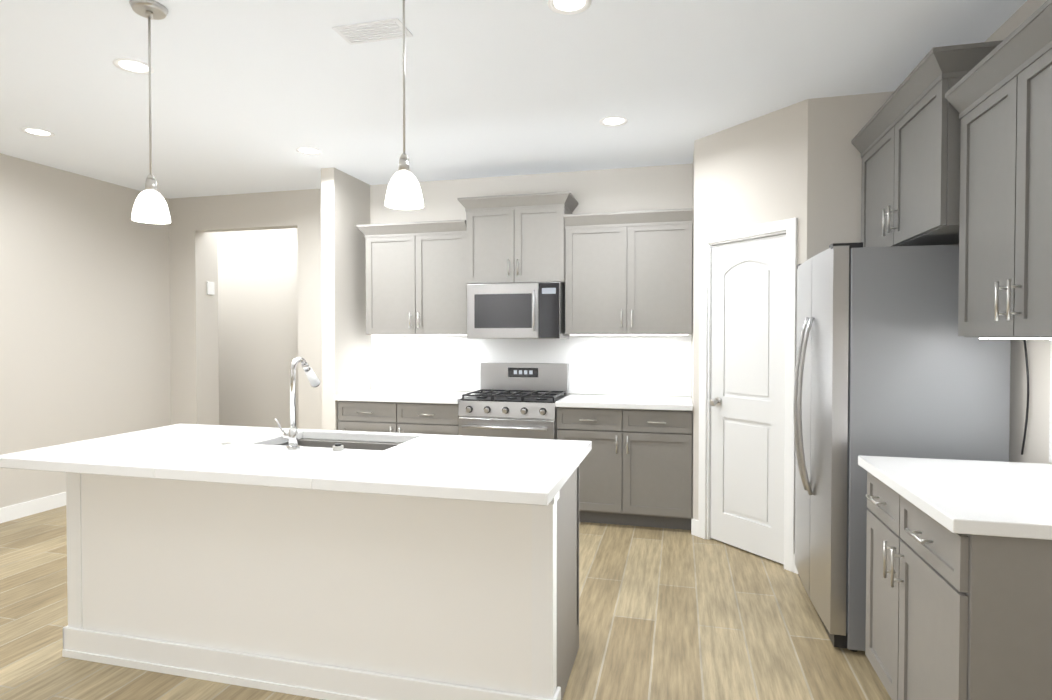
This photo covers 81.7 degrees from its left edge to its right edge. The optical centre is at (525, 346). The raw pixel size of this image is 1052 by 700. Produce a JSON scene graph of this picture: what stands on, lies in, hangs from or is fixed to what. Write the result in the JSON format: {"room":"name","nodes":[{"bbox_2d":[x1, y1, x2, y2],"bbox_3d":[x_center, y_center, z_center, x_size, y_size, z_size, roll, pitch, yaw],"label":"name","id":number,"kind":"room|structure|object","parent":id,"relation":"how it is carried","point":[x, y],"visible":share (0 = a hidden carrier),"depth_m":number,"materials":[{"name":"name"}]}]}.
{"room":"kitchen","nodes":[
{"label":"kitchen","id":0,"kind":"room"},
{"bbox_2d":[0,153,170,507],"bbox_3d":[-4.497,-0.032,2.675,0.120,2.780,7.700,0,1,14],"label":"wall","id":1,"kind":"structure","parent":0,"point":[84,307],"depth_m":5.13,"materials":[{"name":"grey paint"}]},
{"bbox_2d":[0,492,65,522],"bbox_3d":[-4.469,1.306,2.535,0.014,0.110,7.400,0,1,14],"label":"baseboard","id":2,"kind":"structure","parent":1,"relation":"attached to","point":[21,510],"depth_m":4.79,"materials":[{"name":"white wood"}]},
{"bbox_2d":[204,232,223,424],"bbox_3d":[-3.366,-0.093,6.267,0.310,2.780,0.180,0,1,14],"label":"wall","id":3,"kind":"structure","parent":0,"point":[214,406],"depth_m":6.24,"materials":[{"name":"grey paint"}]},
{"bbox_2d":[207,281,214,294],"bbox_3d":[-3.212,-0.597,6.193,0.019,0.130,0.090,0,1,14],"label":"light switch panel","id":4,"kind":"object","parent":3,"relation":"attached to","point":[210,289],"visible":0.98,"depth_m":6.18,"materials":[{"name":"white plastic"}]},
{"bbox_2d":[220,228,298,428],"bbox_3d":[-2.712,-0.107,7.081,4.520,2.780,0.120,0,1,14],"label":"wall","id":5,"kind":"structure","parent":0,"point":[251,329],"depth_m":7.12,"materials":[{"name":"grey paint"}]},
{"bbox_2d":[321,167,370,429],"bbox_3d":[-1.548,-0.076,5.281,0.120,2.780,0.600,0,1,14],"label":"wall","id":6,"kind":"structure","parent":0,"point":[346,338],"depth_m":5.09,"materials":[{"name":"grey paint"}]},
{"bbox_2d":[169,164,692,429],"bbox_3d":[-0.427,-0.078,5.369,6.450,2.780,0.120,0,1,14],"label":"wall","id":7,"kind":"structure","parent":0,"point":[195,219],"depth_m":5.71,"materials":[{"name":"grey paint"}]},
{"bbox_2d":[356,220,466,334],"bbox_3d":[-0.918,-0.566,5.223,0.971,0.934,0.383,0,1,14],"label":"upper cabinet","id":8,"kind":"object","parent":7,"relation":"attached to","point":[416,284],"visible":0.9,"depth_m":5.08,"materials":[{"name":"grey wood"}]},
{"bbox_2d":[457,191,577,283],"bbox_3d":[-0.058,-0.855,4.985,0.914,0.688,0.413,0,1,14],"label":"upper cabinet","id":9,"kind":"object","parent":7,"relation":"attached to","point":[517,238],"visible":0.98,"depth_m":4.83,"materials":[{"name":"grey wood"}]},
{"bbox_2d":[467,282,568,338],"bbox_3d":[-0.063,-0.286,4.973,0.762,0.440,0.454,0,1,14],"label":"over-the-range microwave","id":10,"kind":"object","parent":9,"relation":"attached to","point":[517,311],"visible":0.96,"depth_m":4.79,"materials":[{"name":"silver metal"}]},
{"bbox_2d":[371,335,691,395],"bbox_3d":[-0.044,0.145,5.209,2.822,0.490,0.007,0,1,14],"label":"tile backsplash","id":11,"kind":"structure","parent":7,"relation":"attached to","point":[658,365],"depth_m":5.13,"materials":[{"name":"white tile"}]},
{"bbox_2d":[564,208,692,334],"bbox_3d":[0.807,-0.559,4.787,0.965,0.934,0.383,0,1,14],"label":"upper cabinet","id":12,"kind":"object","parent":7,"relation":"attached to","point":[628,272],"visible":1,"depth_m":4.65,"materials":[{"name":"grey wood"}]},
{"bbox_2d":[0,505,891,699],"bbox_3d":[-1.987,1.409,2.632,8.480,0.100,8.800,0,1,14],"label":"floor","id":13,"kind":"structure","parent":0,"point":[671,614],"depth_m":2.87,"materials":[{"name":"brown wood"}]},
{"bbox_2d":[62,432,578,699],"bbox_3d":[-0.885,0.912,2.717,2.210,0.890,0.674,0,1,14],"label":"kitchen island","id":14,"kind":"object","parent":13,"relation":"on","point":[363,565],"depth_m":2.39,"materials":[{"name":"white paint"}]},
{"bbox_2d":[0,424,591,507],"bbox_3d":[-0.909,0.450,2.575,2.250,0.040,0.950,0,1,14],"label":"island countertop","id":15,"kind":"structure","parent":14,"relation":"on","point":[530,472],"depth_m":2.30,"materials":[{"name":"white stone"}]},
{"bbox_2d":[221,357,343,450],"bbox_3d":[-1.040,0.235,2.659,0.601,0.386,0.211,0,1,14],"label":"faucet","id":16,"kind":"object","parent":15,"relation":"on","point":[292,433],"visible":1,"depth_m":2.56,"materials":[{"name":"silver metal"}]},
{"bbox_2d":[335,390,479,434],"bbox_3d":[-0.973,0.856,5.138,1.064,0.920,0.608,0,1,14],"label":"base cabinet","id":17,"kind":"object","parent":13,"relation":"on","point":[413,411],"visible":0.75,"depth_m":4.88,"materials":[{"name":"grey wood"}]},
{"bbox_2d":[458,362,568,439],"bbox_3d":[-0.090,0.731,4.883,0.762,1.180,0.659,0,1,14],"label":"range","id":18,"kind":"object","parent":13,"relation":"on","point":[514,400],"visible":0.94,"depth_m":4.70,"materials":[{"name":"silver metal"}]},
{"bbox_2d":[555,394,692,529],"bbox_3d":[0.769,0.864,4.697,0.986,0.920,0.608,0,1,14],"label":"base cabinet","id":19,"kind":"object","parent":13,"relation":"on","point":[635,467],"visible":0.94,"depth_m":4.43,"materials":[{"name":"grey wood"}]},
{"bbox_2d":[793,242,1010,651],"bbox_3d":[1.738,0.446,3.025,0.758,1.812,0.860,0,1,14],"label":"refrigerator","id":20,"kind":"object","parent":13,"relation":"on","point":[890,362],"visible":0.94,"depth_m":2.64,"materials":[{"name":"grey metal"}]},
{"bbox_2d":[858,455,1051,699],"bbox_3d":[1.562,0.910,1.973,0.674,0.920,0.890,0,1,14],"label":"base cabinet","id":21,"kind":"object","parent":13,"relation":"on","point":[958,579],"visible":1,"depth_m":1.77,"materials":[{"name":"grey"}]},
{"bbox_2d":[0,0,1026,198],"bbox_3d":[-1.987,-1.471,2.583,8.480,0.100,8.800,0,1,14],"label":"ceiling","id":22,"kind":"structure","parent":0,"point":[249,96],"depth_m":3.26,"materials":[{"name":"white paint"}]},
{"bbox_2d":[21,127,54,136],"bbox_3d":[-3.278,-1.443,4.086,0.180,0.005,0.180,0,1,14],"label":"recessed light","id":23,"kind":"object","parent":22,"relation":"in","point":[38,132],"visible":1,"depth_m":4.09,"materials":[{"name":"white"}]},
{"bbox_2d":[113,58,153,73],"bbox_3d":[-1.993,-1.426,3.091,0.180,0.005,0.180,0,1,14],"label":"recessed light","id":24,"kind":"object","parent":22,"relation":"in","point":[133,65],"visible":0.94,"depth_m":3.08,"materials":[{"name":"white"}]},
{"bbox_2d":[129,0,170,223],"bbox_3d":[-1.575,-0.975,2.549,0.144,0.889,0.144,0,1,14],"label":"pendant light","id":25,"kind":"object","parent":22,"relation":"hanging from","point":[150,205],"visible":1,"depth_m":2.53,"materials":[{"name":"white glass"}]},
{"bbox_2d":[296,147,321,154],"bbox_3d":[-1.606,-1.450,4.498,0.180,0.005,0.180,0,1,14],"label":"recessed light","id":26,"kind":"object","parent":22,"relation":"in","point":[309,150],"visible":0.94,"depth_m":4.49,"materials":[{"name":"white"}]},
{"bbox_2d":[332,18,412,44],"bbox_3d":[-0.689,-1.417,2.740,0.320,0.011,0.160,0,1,14],"label":"ceiling vent","id":27,"kind":"object","parent":22,"relation":"in","point":[372,31],"visible":0.96,"depth_m":2.72,"materials":[{"name":"white metal"}]},
{"bbox_2d":[385,0,423,209],"bbox_3d":[-0.452,-0.970,2.255,0.144,0.889,0.144,0,1,14],"label":"pendant light","id":28,"kind":"object","parent":22,"relation":"hanging from","point":[403,192],"visible":1,"depth_m":2.23,"materials":[{"name":"white glass"}]},
{"bbox_2d":[548,0,590,14],"bbox_3d":[0.179,-1.416,2.500,0.180,0.005,0.180,0,1,14],"label":"recessed light","id":29,"kind":"object","parent":22,"relation":"in","point":[567,7],"visible":1,"depth_m":2.53,"materials":[{"name":"white"}]},
{"bbox_2d":[599,116,627,125],"bbox_3d":[0.558,-1.439,3.879,0.180,0.005,0.180,0,1,14],"label":"recessed light","id":30,"kind":"object","parent":22,"relation":"in","point":[613,121],"visible":1,"depth_m":3.88,"materials":[{"name":"white"}]},
{"bbox_2d":[692,91,893,519],"bbox_3d":[1.801,-0.057,4.125,1.280,2.780,1.200,0,1,14],"label":"wall","id":31,"kind":"structure","parent":0,"point":[801,161],"depth_m":3.65,"materials":[{"name":"grey paint"}]},
{"bbox_2d":[698,218,796,571],"bbox_3d":[1.447,0.284,3.950,0.116,2.105,0.750,-1,1,-31],"label":"door frame","id":32,"kind":"structure","parent":31,"relation":"attached to","point":[788,227],"depth_m":3.87,"materials":[{"name":"white wood"}]},
{"bbox_2d":[709,234,785,563],"bbox_3d":[1.433,0.319,3.946,0.458,2.012,0.450,0,1,14],"label":"pantry door","id":33,"kind":"structure","parent":31,"relation":"in","point":[747,401],"depth_m":3.92,"materials":[{"name":"white wood"}]},
{"bbox_2d":[985,0,1051,464],"bbox_3d":[1.585,0.006,0.415,0.120,2.780,6.300,0,1,14],"label":"wall","id":34,"kind":"structure","parent":0,"point":[1036,447],"depth_m":2.47,"materials":[{"name":"grey paint"}]},
{"bbox_2d":[851,40,1002,246],"bbox_3d":[1.919,-0.824,2.855,0.431,0.678,1.148,0,1,14],"label":"upper cabinet","id":35,"kind":"object","parent":34,"relation":"attached to","point":[905,141],"visible":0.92,"depth_m":2.65,"materials":[{"name":"grey wood"}]},
{"bbox_2d":[945,0,1051,339],"bbox_3d":[1.706,-0.500,1.906,0.376,0.954,0.873,0,1,14],"label":"upper cabinet","id":36,"kind":"object","parent":34,"relation":"attached to","point":[999,97],"visible":1,"depth_m":2.00,"materials":[{"name":"grey wood"}]},
{"bbox_2d":[1021,339,1028,454],"bbox_3d":[2.030,0.192,2.472,0.008,0.502,0.048,0,1,14],"label":"cord","id":37,"kind":"object","parent":34,"relation":"attached to","point":[1027,406],"visible":0.92,"depth_m":2.46,"materials":[{"name":"black plastic"}]},
{"bbox_2d":[1049,340,1051,462],"bbox_3d":[1.887,0.209,1.879,0.007,0.475,0.900,0,1,14],"label":"tile backsplash","id":38,"kind":"structure","parent":34,"relation":"attached to","point":[1050,417],"depth_m":2.31,"materials":[{"name":"white tile"}]}
]}

